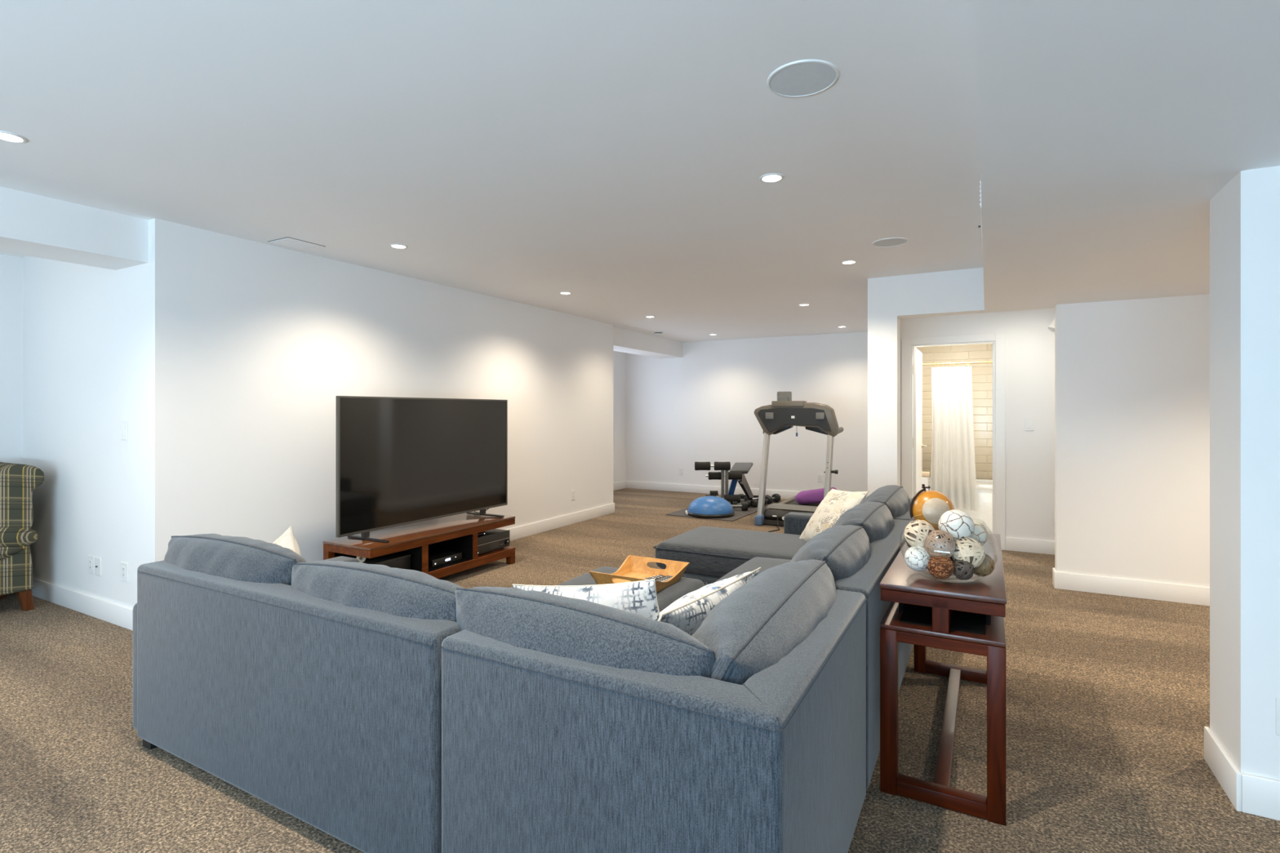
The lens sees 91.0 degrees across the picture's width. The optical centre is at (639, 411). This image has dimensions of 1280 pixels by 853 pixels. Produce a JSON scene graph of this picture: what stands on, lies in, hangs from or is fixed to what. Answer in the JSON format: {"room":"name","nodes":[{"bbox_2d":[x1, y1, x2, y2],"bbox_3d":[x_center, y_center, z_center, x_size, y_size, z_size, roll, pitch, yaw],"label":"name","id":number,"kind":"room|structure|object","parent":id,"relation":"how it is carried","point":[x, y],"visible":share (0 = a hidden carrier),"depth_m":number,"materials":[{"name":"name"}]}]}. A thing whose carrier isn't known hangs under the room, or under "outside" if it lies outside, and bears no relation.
{"room":"leisure room","nodes":[
{"label":"leisure room","id":0,"kind":"room"},
{"bbox_2d":[0,253,22,464],"bbox_3d":[-6.056,0.098,2.377,0.120,2.525,5.505,0,0,29],"label":"wall","id":1,"kind":"structure","parent":0,"point":[11,266],"depth_m":4.70,"materials":[{"name":"paint"}]},
{"bbox_2d":[22,256,145,608],"bbox_3d":[-3.874,0.098,4.388,1.994,2.525,0.125,0,0,29],"label":"wall","id":2,"kind":"structure","parent":0,"point":[84,326],"depth_m":4.25,"materials":[{"name":"paint"}]},
{"bbox_2d":[31,577,133,630],"bbox_3d":[-3.803,1.297,4.269,1.994,0.130,0.015,0,0,29],"label":"baseboard","id":3,"kind":"structure","parent":2,"relation":"attached to","point":[118,615],"depth_m":4.21,"materials":[{"name":"paint"}]},
{"bbox_2d":[88,555,93,573],"bbox_3d":[-3.664,1.024,4.196,0.090,0.118,0.009,0,0,29],"label":"wall outlet","id":4,"kind":"object","parent":2,"relation":"attached to","point":[91,558],"visible":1,"depth_m":4.19,"materials":[{"name":"white plastic"}]},
{"bbox_2d":[93,556,101,576],"bbox_3d":[-3.583,1.024,4.148,0.090,0.118,0.014,0,0,29],"label":"wall outlet","id":5,"kind":"object","parent":2,"relation":"attached to","point":[97,561],"visible":1,"depth_m":4.15,"materials":[{"name":"white plastic"}]},
{"bbox_2d":[120,561,128,582],"bbox_3d":[-3.259,1.015,3.972,0.090,0.118,0.009,0,0,29],"label":"wall outlet","id":6,"kind":"object","parent":2,"relation":"attached to","point":[124,566],"visible":1,"depth_m":3.96,"materials":[{"name":"white plastic"}]},
{"bbox_2d":[145,217,613,563],"bbox_3d":[-1.695,0.098,6.147,0.120,2.525,5.312,0,0,29],"label":"wall","id":7,"kind":"structure","parent":0,"point":[251,346],"depth_m":4.63,"materials":[{"name":"paint"}]},
{"bbox_2d":[506,502,614,541],"bbox_3d":[-1.636,1.297,6.114,0.015,0.130,5.342,0,0,29],"label":"baseboard","id":8,"kind":"structure","parent":7,"relation":"attached to","point":[527,530],"depth_m":7.34,"materials":[{"name":"paint"}]},
{"bbox_2d":[571,489,575,500],"bbox_3d":[-0.807,1.013,7.621,0.009,0.118,0.075,0,0,29],"label":"wall outlet","id":9,"kind":"object","parent":7,"relation":"attached to","point":[573,491],"visible":1,"depth_m":7.62,"materials":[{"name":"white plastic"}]},
{"bbox_2d":[613,326,682,358],"bbox_3d":[-0.049,-1.038,9.662,0.410,0.255,2.433,0,0,29],"label":"beam","id":10,"kind":"structure","parent":7,"relation":"attached to","point":[624,340],"depth_m":9.55,"materials":[{"name":"paint"}]},
{"bbox_2d":[0,0,983,342],"bbox_3d":[-1.410,-1.215,4.292,6.580,0.100,13.550,0,0,29],"label":"ceiling","id":11,"kind":"structure","parent":0,"point":[614,155],"depth_m":2.65,"materials":[{"name":"paint"}]},
{"bbox_2d":[0,130,27,142],"bbox_3d":[-2.677,-1.162,2.661,0.120,0.006,0.120,0,0,29],"label":"recessed light","id":12,"kind":"object","parent":11,"relation":"in","point":[4,135],"visible":1,"depth_m":2.67,"materials":[{"name":"white plastic"}]},
{"bbox_2d":[0,186,148,270],"bbox_3d":[-4.489,-1.036,1.569,0.425,0.259,5.405,0,0,29],"label":"beam","id":13,"kind":"structure","parent":11,"relation":"attached to","point":[34,225],"depth_m":3.54,"materials":[{"name":"paint"}]},
{"bbox_2d":[268,236,324,250],"bbox_3d":[-2.387,-1.161,4.375,0.232,0.008,0.272,0,0,29],"label":"ceiling vent","id":14,"kind":"object","parent":11,"relation":"in","point":[288,242],"visible":1,"depth_m":4.35,"materials":[{"name":"metal"}]},
{"bbox_2d":[389,244,408,248],"bbox_3d":[-1.700,-1.162,4.429,0.120,0.006,0.120,0,0,29],"label":"recessed light","id":15,"kind":"object","parent":11,"relation":"in","point":[394,246],"visible":1,"depth_m":4.42,"materials":[{"name":"white"}]},
{"bbox_2d":[653,331,663,335],"bbox_3d":[0.268,-1.143,9.243,0.152,0.045,0.152,0,0,29],"label":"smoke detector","id":16,"kind":"object","parent":11,"relation":"attached to","point":[656,333],"visible":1,"depth_m":9.20,"materials":[{"name":"white plastic"}]},
{"bbox_2d":[760,173,784,182],"bbox_3d":[0.657,-1.162,3.133,0.120,0.006,0.120,0,0,29],"label":"recessed light","id":17,"kind":"object","parent":11,"relation":"in","point":[771,177],"visible":1,"depth_m":3.13,"materials":[{"name":"white"}]},
{"bbox_2d":[766,59,839,97],"bbox_3d":[0.569,-1.162,2.203,0.244,0.006,0.244,0,0,29],"label":"ceiling speaker","id":18,"kind":"object","parent":11,"relation":"attached to","point":[804,77],"visible":1,"depth_m":2.19,"materials":[{"name":"white plastic"}]},
{"bbox_2d":[840,260,857,264],"bbox_3d":[1.629,-1.162,4.904,0.120,0.006,0.120,0,0,29],"label":"recessed light","id":19,"kind":"object","parent":11,"relation":"in","point":[845,262],"visible":1,"depth_m":4.91,"materials":[{"name":"white"}]},
{"bbox_2d":[871,237,908,247],"bbox_3d":[1.722,-1.162,4.327,0.234,0.006,0.234,0,0,29],"label":"ceiling speaker","id":20,"kind":"object","parent":11,"relation":"attached to","point":[889,242],"visible":1,"depth_m":4.31,"materials":[{"name":"white plastic"}]},
{"bbox_2d":[613,351,626,483],"bbox_3d":[-0.893,0.098,10.129,0.120,2.525,2.433,0,0,29],"label":"wall","id":21,"kind":"structure","parent":0,"point":[619,357],"depth_m":10.96,"materials":[{"name":"paint"}]},
{"bbox_2d":[613,480,626,490],"bbox_3d":[-0.834,1.297,10.096,0.015,0.130,2.433,0,0,29],"label":"baseboard","id":22,"kind":"structure","parent":21,"relation":"attached to","point":[620,485],"depth_m":10.95,"materials":[{"name":"paint"}]},
{"bbox_2d":[0,488,1279,852],"bbox_3d":[-0.001,1.410,3.514,9.800,0.100,13.550,0,0,29],"label":"floor","id":23,"kind":"structure","parent":0,"point":[1108,695],"depth_m":2.63,"materials":[{"name":"carpet"}]},
{"bbox_2d":[0,462,44,611],"bbox_3d":[-4.618,0.858,4.070,0.748,1.004,0.979,0,0,29],"label":"armchair","id":24,"kind":"object","parent":23,"relation":"on","point":[18,482],"visible":1,"depth_m":4.21,"materials":[{"name":"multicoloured fabric"}]},
{"bbox_2d":[133,555,461,852],"bbox_3d":[-1.089,0.989,2.588,1.760,0.742,1.008,0,0,29],"label":"sofa section","id":25,"kind":"object","parent":23,"relation":"on","point":[326,713],"visible":0.53,"depth_m":2.02,"materials":[{"name":"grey fabric"}]},
{"bbox_2d":[164,533,306,585],"bbox_3d":[-1.591,0.745,2.535,0.872,0.485,0.324,0,0,26],"label":"cushion","id":26,"kind":"object","parent":25,"relation":"on","point":[233,557],"visible":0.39,"depth_m":2.38,"materials":[{"name":"grey fabric"}]},
{"bbox_2d":[272,525,301,555],"bbox_3d":[-1.722,0.825,2.962,0.569,0.551,0.218,0,0,37],"label":"throw pillow","id":27,"kind":"object","parent":25,"relation":"on","point":[287,540],"visible":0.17,"depth_m":2.98,"materials":[{"name":"beige fabric"}]},
{"bbox_2d":[291,560,462,622],"bbox_3d":[-0.851,0.763,2.130,0.867,0.486,0.320,0,0,28],"label":"cushion","id":28,"kind":"object","parent":25,"relation":"on","point":[404,593],"visible":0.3,"depth_m":2.00,"materials":[{"name":"grey fabric"}]},
{"bbox_2d":[323,511,515,578],"bbox_3d":[-1.707,1.150,5.093,0.515,0.420,1.515,0,0,29],"label":"tv stand","id":29,"kind":"object","parent":23,"relation":"on","point":[458,533],"visible":0.7,"depth_m":4.97,"materials":[{"name":"brown wood"}]},
{"bbox_2d":[362,552,410,569],"bbox_3d":[-1.913,1.145,4.602,0.246,0.145,0.381,0,0,29],"label":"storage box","id":30,"kind":"object","parent":29,"relation":"on","point":[396,560],"visible":0.22,"depth_m":4.61,"materials":[{"name":"black plastic"}]},
{"bbox_2d":[356,556,365,562],"bbox_3d":[-2.006,1.041,4.535,0.062,0.062,0.186,0,0,-20],"label":"paper roll","id":31,"kind":"object","parent":30,"relation":"on","point":[361,559],"visible":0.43,"depth_m":4.45,"materials":[{"name":"beige paper"}]},
{"bbox_2d":[335,395,507,542],"bbox_3d":[-1.675,0.415,5.164,0.426,1.046,1.768,0,0,29],"label":"television","id":32,"kind":"object","parent":29,"relation":"on","point":[400,461],"visible":1,"depth_m":4.98,"materials":[{"name":"black plastic"}]},
{"bbox_2d":[428,549,462,567],"bbox_3d":[-1.647,1.189,5.091,0.252,0.057,0.316,0,0,29],"label":"cable box","id":33,"kind":"object","parent":29,"relation":"on","point":[440,557],"visible":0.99,"depth_m":5.07,"materials":[{"name":"black plastic"}]},
{"bbox_2d":[426,546,515,574],"bbox_3d":[-1.707,1.231,5.093,0.515,0.022,1.515,0,0,29],"label":"shelf","id":34,"kind":"object","parent":29,"relation":"attached to","point":[467,561],"depth_m":5.17,"materials":[{"name":"brown wood"}]},
{"bbox_2d":[477,528,510,555],"bbox_3d":[-1.423,1.143,5.533,0.378,0.154,0.436,0,0,29],"label":"receiver","id":35,"kind":"object","parent":29,"relation":"on","point":[494,539],"visible":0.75,"depth_m":5.47,"materials":[{"name":"black plastic"}]},
{"bbox_2d":[557,566,707,612],"bbox_3d":[-0.114,1.144,3.330,0.705,0.432,0.785,0,0,29],"label":"ottoman","id":36,"kind":"object","parent":23,"relation":"on","point":[667,596],"visible":0.2,"depth_m":3.38,"materials":[{"name":"grey fabric"}]},
{"bbox_2d":[588,555,689,592],"bbox_3d":[0.003,0.883,3.386,0.386,0.090,0.430,0,0,29],"label":"serving tray","id":37,"kind":"object","parent":36,"relation":"on","point":[634,568],"visible":0.78,"depth_m":3.50,"materials":[{"name":"brown wood"}]},
{"bbox_2d":[643,574,665,580],"bbox_3d":[0.056,0.907,3.379,0.200,0.022,0.052,0,0,-41],"label":"remote control","id":38,"kind":"object","parent":37,"relation":"in","point":[657,576],"visible":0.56,"depth_m":3.40,"materials":[{"name":"grey plastic"}]},
{"bbox_2d":[656,575,673,582],"bbox_3d":[0.123,0.907,3.365,0.046,0.022,0.190,0,0,36],"label":"remote control","id":39,"kind":"object","parent":37,"relation":"in","point":[666,578],"visible":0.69,"depth_m":3.37,"materials":[{"name":"plastic"}]},
{"bbox_2d":[440,589,866,852],"bbox_3d":[0.111,0.988,1.934,0.958,0.744,1.024,0,0,29],"label":"sofa section","id":40,"kind":"object","parent":23,"relation":"on","point":[542,752],"visible":0.83,"depth_m":1.49,"materials":[{"name":"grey fabric"}]},
{"bbox_2d":[455,586,715,677],"bbox_3d":[-0.165,0.757,1.741,0.842,0.491,0.324,0,0,31],"label":"cushion","id":41,"kind":"object","parent":40,"relation":"on","point":[580,629],"visible":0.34,"depth_m":1.61,"materials":[{"name":"grey fabric"}]},
{"bbox_2d":[512,578,660,620],"bbox_3d":[-0.153,0.754,2.111,0.612,0.468,0.186,0,0,36],"label":"throw pillow","id":42,"kind":"object","parent":40,"relation":"on","point":[638,597],"visible":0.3,"depth_m":1.99,"materials":[{"name":"fabric"}]},
{"bbox_2d":[657,567,760,635],"bbox_3d":[0.193,0.780,2.258,0.245,0.327,0.706,0,0,35],"label":"throw pillow","id":43,"kind":"object","parent":40,"relation":"on","point":[687,613],"visible":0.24,"depth_m":2.09,"materials":[{"name":"fabric"}]},
{"bbox_2d":[691,559,836,684],"bbox_3d":[0.362,0.757,1.920,0.395,0.489,0.963,0,0,32],"label":"cushion","id":44,"kind":"object","parent":40,"relation":"on","point":[760,623],"visible":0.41,"depth_m":1.69,"materials":[{"name":"grey fabric"}]},
{"bbox_2d":[666,498,783,521],"bbox_3d":[1.251,1.355,8.860,0.940,0.010,2.000,0,0,31],"label":"exercise mat","id":45,"kind":"object","parent":23,"relation":"on","point":[739,513],"visible":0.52,"depth_m":8.34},
{"bbox_2d":[684,496,734,518],"bbox_3d":[0.912,1.231,8.219,0.642,0.237,0.620,0,0,29],"label":"dome","id":46,"kind":"object","parent":45,"relation":"on","point":[705,507],"visible":1,"depth_m":8.00,"materials":[{"name":"blue plastic"}]},
{"bbox_2d":[694,462,757,502],"bbox_3d":[1.359,1.029,9.232,0.673,0.631,1.311,0,0,32],"label":"weight bench","id":47,"kind":"object","parent":45,"relation":"on","point":[737,471],"visible":0.84,"depth_m":8.90,"materials":[{"name":"leather"}]},
{"bbox_2d":[728,501,748,511],"bbox_3d":[1.310,1.289,8.553,0.310,0.128,0.119,0,0,0],"label":"dumbbell","id":48,"kind":"object","parent":45,"relation":"on","point":[744,506],"visible":0.59,"depth_m":8.52,"materials":[{"name":"metal"}]},
{"bbox_2d":[731,499,751,507],"bbox_3d":[1.420,1.300,8.835,0.256,0.106,0.098,0,0,-3],"label":"dumbbell","id":49,"kind":"object","parent":45,"relation":"on","point":[748,501],"visible":0.58,"depth_m":8.80,"materials":[{"name":"metal"}]},
{"bbox_2d":[750,497,767,507],"bbox_3d":[1.683,1.295,8.918,0.284,0.117,0.108,0,0,-43],"label":"dumbbell","id":50,"kind":"object","parent":45,"relation":"on","point":[754,502],"visible":0.56,"depth_m":8.82,"materials":[{"name":"metal"}]},
{"bbox_2d":[756,496,773,504],"bbox_3d":[1.802,1.295,9.093,0.284,0.117,0.108,0,0,-43],"label":"dumbbell","id":51,"kind":"object","parent":45,"relation":"on","point":[770,500],"visible":0.41,"depth_m":9.12,"materials":[{"name":"metal"}]},
{"bbox_2d":[764,493,780,502],"bbox_3d":[1.939,1.289,9.279,0.310,0.128,0.119,0,0,-40],"label":"dumbbell","id":52,"kind":"object","parent":45,"relation":"on","point":[776,497],"visible":0.65,"depth_m":9.31,"materials":[{"name":"metal"}]},
{"bbox_2d":[653,497,912,584],"bbox_3d":[1.062,0.989,4.416,1.694,0.742,0.992,0,0,29],"label":"sofa section","id":53,"kind":"object","parent":23,"relation":"on","point":[712,553],"visible":0.34,"depth_m":4.30,"materials":[{"name":"grey fabric"}]},
{"bbox_2d":[655,526,807,577],"bbox_3d":[0.960,1.006,4.374,1.550,0.198,0.815,0,0,29],"label":"cushion","id":54,"kind":"object","parent":53,"relation":"on","point":[709,551],"depth_m":4.29,"materials":[{"name":"grey fabric"}]},
{"bbox_2d":[799,488,868,541],"bbox_3d":[1.321,0.728,4.336,0.296,0.400,0.493,0,0,-13],"label":"throw pillow","id":55,"kind":"object","parent":53,"relation":"on","point":[836,503],"visible":0.7,"depth_m":4.27,"materials":[{"name":"fabric"}]},
{"bbox_2d":[860,484,910,518],"bbox_3d":[1.530,0.723,4.021,0.346,0.474,0.877,0,0,29],"label":"cushion","id":56,"kind":"object","parent":53,"relation":"on","point":[896,499],"visible":0.27,"depth_m":3.80,"materials":[{"name":"grey fabric"}]},
{"bbox_2d":[754,391,843,532],"bbox_3d":[2.094,0.560,7.973,1.026,1.600,2.217,0,0,29],"label":"treadmill","id":57,"kind":"object","parent":23,"relation":"on","point":[783,414],"visible":0.84,"depth_m":7.52,"materials":[{"name":"silver metal"}]},
{"bbox_2d":[773,425,793,434],"bbox_3d":[1.767,0.221,7.769,0.254,0.129,0.121,0,0,24],"label":"tray","id":58,"kind":"object","parent":57,"relation":"on","point":[787,427],"depth_m":7.72,"materials":[{"name":"black plastic"}]},
{"bbox_2d":[771,400,806,406],"bbox_3d":[1.810,-0.090,7.629,0.390,0.070,0.165,0,0,29],"label":"hood","id":59,"kind":"object","parent":57,"relation":"attached to","point":[774,403],"depth_m":7.55,"materials":[{"name":"beige plastic"}]},
{"bbox_2d":[764,505,814,520],"bbox_3d":[1.876,1.230,7.531,0.700,0.170,0.408,0,0,29],"label":"hood","id":60,"kind":"object","parent":57,"relation":"attached to","point":[771,513],"depth_m":7.47,"materials":[{"name":"plastic"}]},
{"bbox_2d":[795,487,836,504],"bbox_3d":[2.259,1.077,8.020,0.549,0.232,0.299,0,0,18],"label":"bolster","id":61,"kind":"object","parent":57,"relation":"on","point":[816,495],"visible":0.64,"depth_m":7.93,"materials":[{"name":"fabric"}]},
{"bbox_2d":[804,426,827,435],"bbox_3d":[2.131,0.222,7.528,0.280,0.121,0.129,0,0,29],"label":"treadmill handlebar","id":62,"kind":"object","parent":57,"relation":"on","point":[815,429],"depth_m":7.48,"materials":[{"name":"black plastic"}]},
{"bbox_2d":[714,519,913,789],"bbox_3d":[0.753,0.989,3.097,0.958,0.742,1.606,0,0,29],"label":"sofa section","id":63,"kind":"object","parent":23,"relation":"on","point":[866,581],"visible":0.19,"depth_m":2.36,"materials":[{"name":"grey fabric"}]},
{"bbox_2d":[714,556,791,582],"bbox_3d":[0.887,0.990,3.481,0.815,0.191,0.792,0,0,29],"label":"seat cushion","id":64,"kind":"object","parent":63,"relation":"on","point":[765,563],"depth_m":3.69,"materials":[{"name":"grey fabric"}]},
{"bbox_2d":[790,524,870,582],"bbox_3d":[0.778,0.735,2.655,0.343,0.479,0.797,0,0,28],"label":"cushion","id":65,"kind":"object","parent":63,"relation":"on","point":[844,549],"visible":0.39,"depth_m":2.44,"materials":[{"name":"grey fabric"}]},
{"bbox_2d":[832,502,894,542],"bbox_3d":[1.136,0.729,3.314,0.345,0.479,0.776,0,0,29],"label":"cushion","id":66,"kind":"object","parent":63,"relation":"on","point":[876,518],"visible":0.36,"depth_m":3.10,"materials":[{"name":"grey fabric"}]},
{"bbox_2d":[879,533,1006,826],"bbox_3d":[1.328,0.987,2.696,0.394,0.746,1.240,0,0,29],"label":"console table","id":67,"kind":"object","parent":23,"relation":"on","point":[959,615],"visible":0.77,"depth_m":2.21,"materials":[{"name":"brown wood"}]},
{"bbox_2d":[909,484,954,530],"bbox_3d":[1.418,0.484,3.055,0.200,0.260,0.201,0,0,29],"label":"desk globe","id":68,"kind":"object","parent":67,"relation":"on","point":[929,506],"visible":0.59,"depth_m":2.99,"materials":[{"name":"brown metal"}]},
{"bbox_2d":[880,601,1005,647],"bbox_3d":[1.328,0.767,2.696,0.390,0.016,1.240,0,0,29],"label":"shelf","id":69,"kind":"object","parent":67,"relation":"attached to","point":[969,629],"depth_m":2.22,"materials":[{"name":"brown wood"}]},
{"bbox_2d":[900,518,999,582],"bbox_3d":[1.142,0.508,2.334,0.332,0.212,0.332,0,0,29],"label":"glass bowl","id":70,"kind":"object","parent":67,"relation":"on","point":[912,518],"visible":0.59,"depth_m":2.28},
{"bbox_2d":[904,546,930,571],"bbox_3d":[1.016,0.537,2.295,0.092,0.092,0.092,0,0,-44],"label":"decorative ball","id":71,"kind":"object","parent":70,"relation":"in","point":[917,558],"visible":0.91,"depth_m":2.26,"materials":[{"name":"ceramic"}]},
{"bbox_2d":[904,519,934,546],"bbox_3d":[1.035,0.454,2.325,0.105,0.105,0.106,0,0,-37],"label":"decorative ball","id":72,"kind":"object","parent":70,"relation":"in","point":[915,535],"visible":0.75,"depth_m":2.29,"materials":[{"name":"beige wicker"}]},
{"bbox_2d":[923,529,955,557],"bbox_3d":[1.081,0.483,2.271,0.106,0.105,0.107,0,0,-40],"label":"decorative ball","id":73,"kind":"object","parent":70,"relation":"in","point":[937,543],"visible":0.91,"depth_m":2.23,"materials":[{"name":"brown plant"}]},
{"bbox_2d":[927,555,954,579],"bbox_3d":[1.075,0.555,2.247,0.088,0.087,0.087,0,0,-37],"label":"decorative ball","id":74,"kind":"object","parent":70,"relation":"in","point":[939,566],"visible":0.94,"depth_m":2.22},
{"bbox_2d":[937,509,974,541],"bbox_3d":[1.165,0.423,2.315,0.119,0.120,0.120,0,0,-10],"label":"decorative ball","id":75,"kind":"object","parent":70,"relation":"in","point":[958,524],"visible":0.88,"depth_m":2.27,"materials":[{"name":"ceramic"}]},
{"bbox_2d":[952,559,974,580],"bbox_3d":[1.153,0.563,2.243,0.075,0.076,0.077,0,0,-34],"label":"decorative ball","id":76,"kind":"object","parent":70,"relation":"in","point":[963,570],"visible":0.88,"depth_m":2.22,"materials":[{"name":"wicker"}]},
{"bbox_2d":[951,537,985,567],"bbox_3d":[1.182,0.511,2.266,0.109,0.111,0.112,0,0,-22],"label":"decorative ball","id":77,"kind":"object","parent":70,"relation":"in","point":[967,550],"visible":0.8,"depth_m":2.23,"materials":[{"name":"beige wicker"}]},
{"bbox_2d":[968,520,987,545],"bbox_3d":[1.247,0.462,2.364,0.107,0.107,0.108,0,0,-39],"label":"decorative ball","id":78,"kind":"object","parent":70,"relation":"in","point":[980,533],"visible":0.43,"depth_m":2.32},
{"bbox_2d":[973,553,994,576],"bbox_3d":[1.235,0.553,2.277,0.084,0.086,0.084,0,0,-23],"label":"decorative ball","id":79,"kind":"object","parent":70,"relation":"in","point":[985,568],"visible":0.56,"depth_m":2.25,"materials":[{"name":"brown plant"}]},
{"bbox_2d":[626,331,867,495],"bbox_3d":[1.833,0.098,10.081,4.940,2.525,0.120,0,0,29],"label":"wall","id":80,"kind":"structure","parent":0,"point":[699,406],"depth_m":10.10,"materials":[{"name":"paint"}]},
{"bbox_2d":[626,480,867,498],"bbox_3d":[1.807,1.297,10.018,4.685,0.130,0.015,0,0,29],"label":"baseboard","id":81,"kind":"structure","parent":80,"relation":"attached to","point":[629,484],"depth_m":10.51,"materials":[{"name":"paint"}]},
{"bbox_2d":[817,474,822,481],"bbox_3d":[2.726,1.008,9.514,0.075,0.118,0.009,0,0,29],"label":"wall outlet","id":82,"kind":"object","parent":80,"relation":"attached to","point":[820,476],"visible":1,"depth_m":9.51,"materials":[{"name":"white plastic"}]},
{"bbox_2d":[867,275,915,496],"bbox_3d":[3.036,0.098,7.148,0.242,2.525,3.850,0,0,29],"label":"wall pier","id":83,"kind":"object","parent":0,"point":[883,321],"visible":0.43,"depth_m":5.47,"materials":[{"name":"paint"}]},
{"bbox_2d":[915,343,992,479],"bbox_3d":[4.256,0.140,7.755,1.550,2.440,0.107,0,0,29],"label":"wall","id":84,"kind":"structure","parent":0,"point":[981,373],"depth_m":7.76,"materials":[{"name":"tile"}]},
{"bbox_2d":[922,360,992,365],"bbox_3d":[3.845,-0.545,7.015,1.545,0.055,0.056,0,0,29],"label":"curtain rod","id":85,"kind":"object","parent":84,"relation":"attached to","point":[968,362],"visible":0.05,"depth_m":7.13,"materials":[{"name":"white metal"}]},
{"bbox_2d":[929,361,977,511],"bbox_3d":[3.572,0.276,7.167,0.489,1.687,0.072,0,0,29],"label":"shower curtain","id":86,"kind":"object","parent":85,"relation":"hanging from","point":[953,468],"visible":0.94,"depth_m":7.17,"materials":[{"name":"white fabric"}]},
{"bbox_2d":[900,308,1054,541],"bbox_3d":[4.484,0.140,5.737,3.900,2.440,0.120,0,0,29],"label":"wall","id":87,"kind":"structure","parent":0,"point":[1029,341],"depth_m":6.09,"materials":[{"name":"paint"}]},
{"bbox_2d":[912,347,927,495],"bbox_3d":[3.089,0.337,6.939,0.096,2.023,0.835,0,0,29],"label":"door","id":88,"kind":"structure","parent":87,"relation":"in","point":[918,446],"depth_m":6.86,"materials":[{"name":"paint"}]},
{"bbox_2d":[901,333,1005,550],"bbox_3d":[3.195,0.295,6.439,0.945,2.130,0.138,0,0,29],"label":"door frame","id":89,"kind":"structure","parent":87,"relation":"attached to","point":[999,339],"depth_m":6.27,"materials":[{"name":"paint"}]},
{"bbox_2d":[1024,418,1034,431],"bbox_3d":[3.757,0.128,6.063,0.075,0.118,0.012,0,0,29],"label":"light switch","id":90,"kind":"object","parent":87,"relation":"attached to","point":[1028,423],"visible":1,"depth_m":6.06,"materials":[{"name":"white plastic"}]},
{"bbox_2d":[1005,537,1054,555],"bbox_3d":[4.825,1.297,5.471,2.845,0.130,0.015,0,0,29],"label":"baseboard","id":91,"kind":"structure","parent":87,"relation":"attached to","point":[1020,544],"depth_m":6.05,"materials":[{"name":"paint"}]},
{"bbox_2d":[1048,318,1054,329],"bbox_3d":[3.907,-0.855,5.930,0.095,0.190,0.100,0,0,29],"label":"trim","id":92,"kind":"structure","parent":87,"relation":"attached to","point":[1051,326],"depth_m":5.89,"materials":[{"name":"paint"}]},
{"bbox_2d":[897,267,1209,587],"bbox_3d":[3.901,0.098,4.557,3.778,2.525,0.190,0,0,29],"label":"wall","id":93,"kind":"structure","parent":0,"point":[1132,376],"depth_m":4.62,"materials":[{"name":"paint"}]},
{"bbox_2d":[1052,567,1056,586],"bbox_3d":[3.228,1.297,4.897,0.015,0.130,0.135,0,0,29],"label":"baseboard","id":94,"kind":"structure","parent":93,"relation":"attached to","point":[1053,568],"depth_m":4.89,"materials":[{"name":"paint"}]},
{"bbox_2d":[1053,571,1209,605],"bbox_3d":[4.301,1.297,4.218,2.550,0.130,0.015,0,0,29],"label":"baseboard","id":95,"kind":"structure","parent":93,"relation":"attached to","point":[1183,593],"depth_m":4.59,"materials":[{"name":"paint"}]},
{"bbox_2d":[975,0,1279,312],"bbox_3d":[1.941,-1.042,0.225,3.220,0.445,9.670,0,0,29],"label":"ceiling","id":96,"kind":"structure","parent":0,"point":[1109,130],"depth_m":1.85,"materials":[{"name":"paint"}]},
{"bbox_2d":[977,178,982,248],"bbox_3d":[1.690,-0.970,3.122,0.022,0.150,0.800,0,0,29],"label":"ceiling vent","id":97,"kind":"object","parent":96,"relation":"in","point":[980,208],"visible":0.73,"depth_m":2.85,"materials":[{"name":"white plastic"}]},
{"bbox_2d":[1209,165,1279,780],"bbox_3d":[3.158,0.270,1.728,2.343,2.180,0.340,0,0,29],"label":"wall column","id":98,"kind":"structure","parent":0,"point":[1245,214],"depth_m":2.14,"materials":[{"name":"paint"}]},
{"bbox_2d":[1204,726,1241,811],"bbox_3d":[2.126,1.297,2.299,0.015,0.130,0.370,0,0,29],"label":"baseboard","id":99,"kind":"structure","parent":98,"relation":"attached to","point":[1228,776],"depth_m":2.26,"materials":[{"name":"paint"}]},
{"bbox_2d":[1241,773,1279,820],"bbox_3d":[3.029,1.297,1.597,2.243,0.130,0.015,0,0,29],"label":"baseboard","id":100,"kind":"structure","parent":98,"relation":"attached to","point":[1260,796],"depth_m":2.11,"materials":[{"name":"paint"}]},
{"bbox_2d":[1275,697,1279,735],"bbox_3d":[2.160,1.018,2.081,0.080,0.127,0.009,0,0,29],"label":"wall outlet","id":101,"kind":"object","parent":98,"relation":"attached to","point":[1277,699],"visible":1,"depth_m":2.10,"materials":[{"name":"white plastic"}]},
{"bbox_3d":[3.859,1.358,7.036,1.550,0.004,1.550,0,0,29],"label":"floor","id":102,"kind":"structure","parent":0,"visible":0},
{"bbox_2d":[921,471,929,490],"bbox_3d":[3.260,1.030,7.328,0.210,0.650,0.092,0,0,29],"label":"vanity","id":103,"kind":"object","parent":102,"relation":"on","point":[925,475],"visible":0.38,"depth_m":7.26,"materials":[{"name":"paint"}]},
{"bbox_2d":[921,471,929,476],"bbox_3d":[3.262,0.730,7.330,0.210,0.050,0.087,0,0,29],"label":"countertop","id":104,"kind":"structure","parent":103,"relation":"on","point":[923,473],"depth_m":7.27,"materials":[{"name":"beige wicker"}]},
{"bbox_2d":[928,476,992,532],"bbox_3d":[4.048,1.093,7.379,1.530,0.525,0.752,0,0,29],"label":"bathtub","id":105,"kind":"object","parent":102,"relation":"on","point":[984,486],"visible":0.16,"depth_m":7.07,"materials":[{"name":"white ceramic"}]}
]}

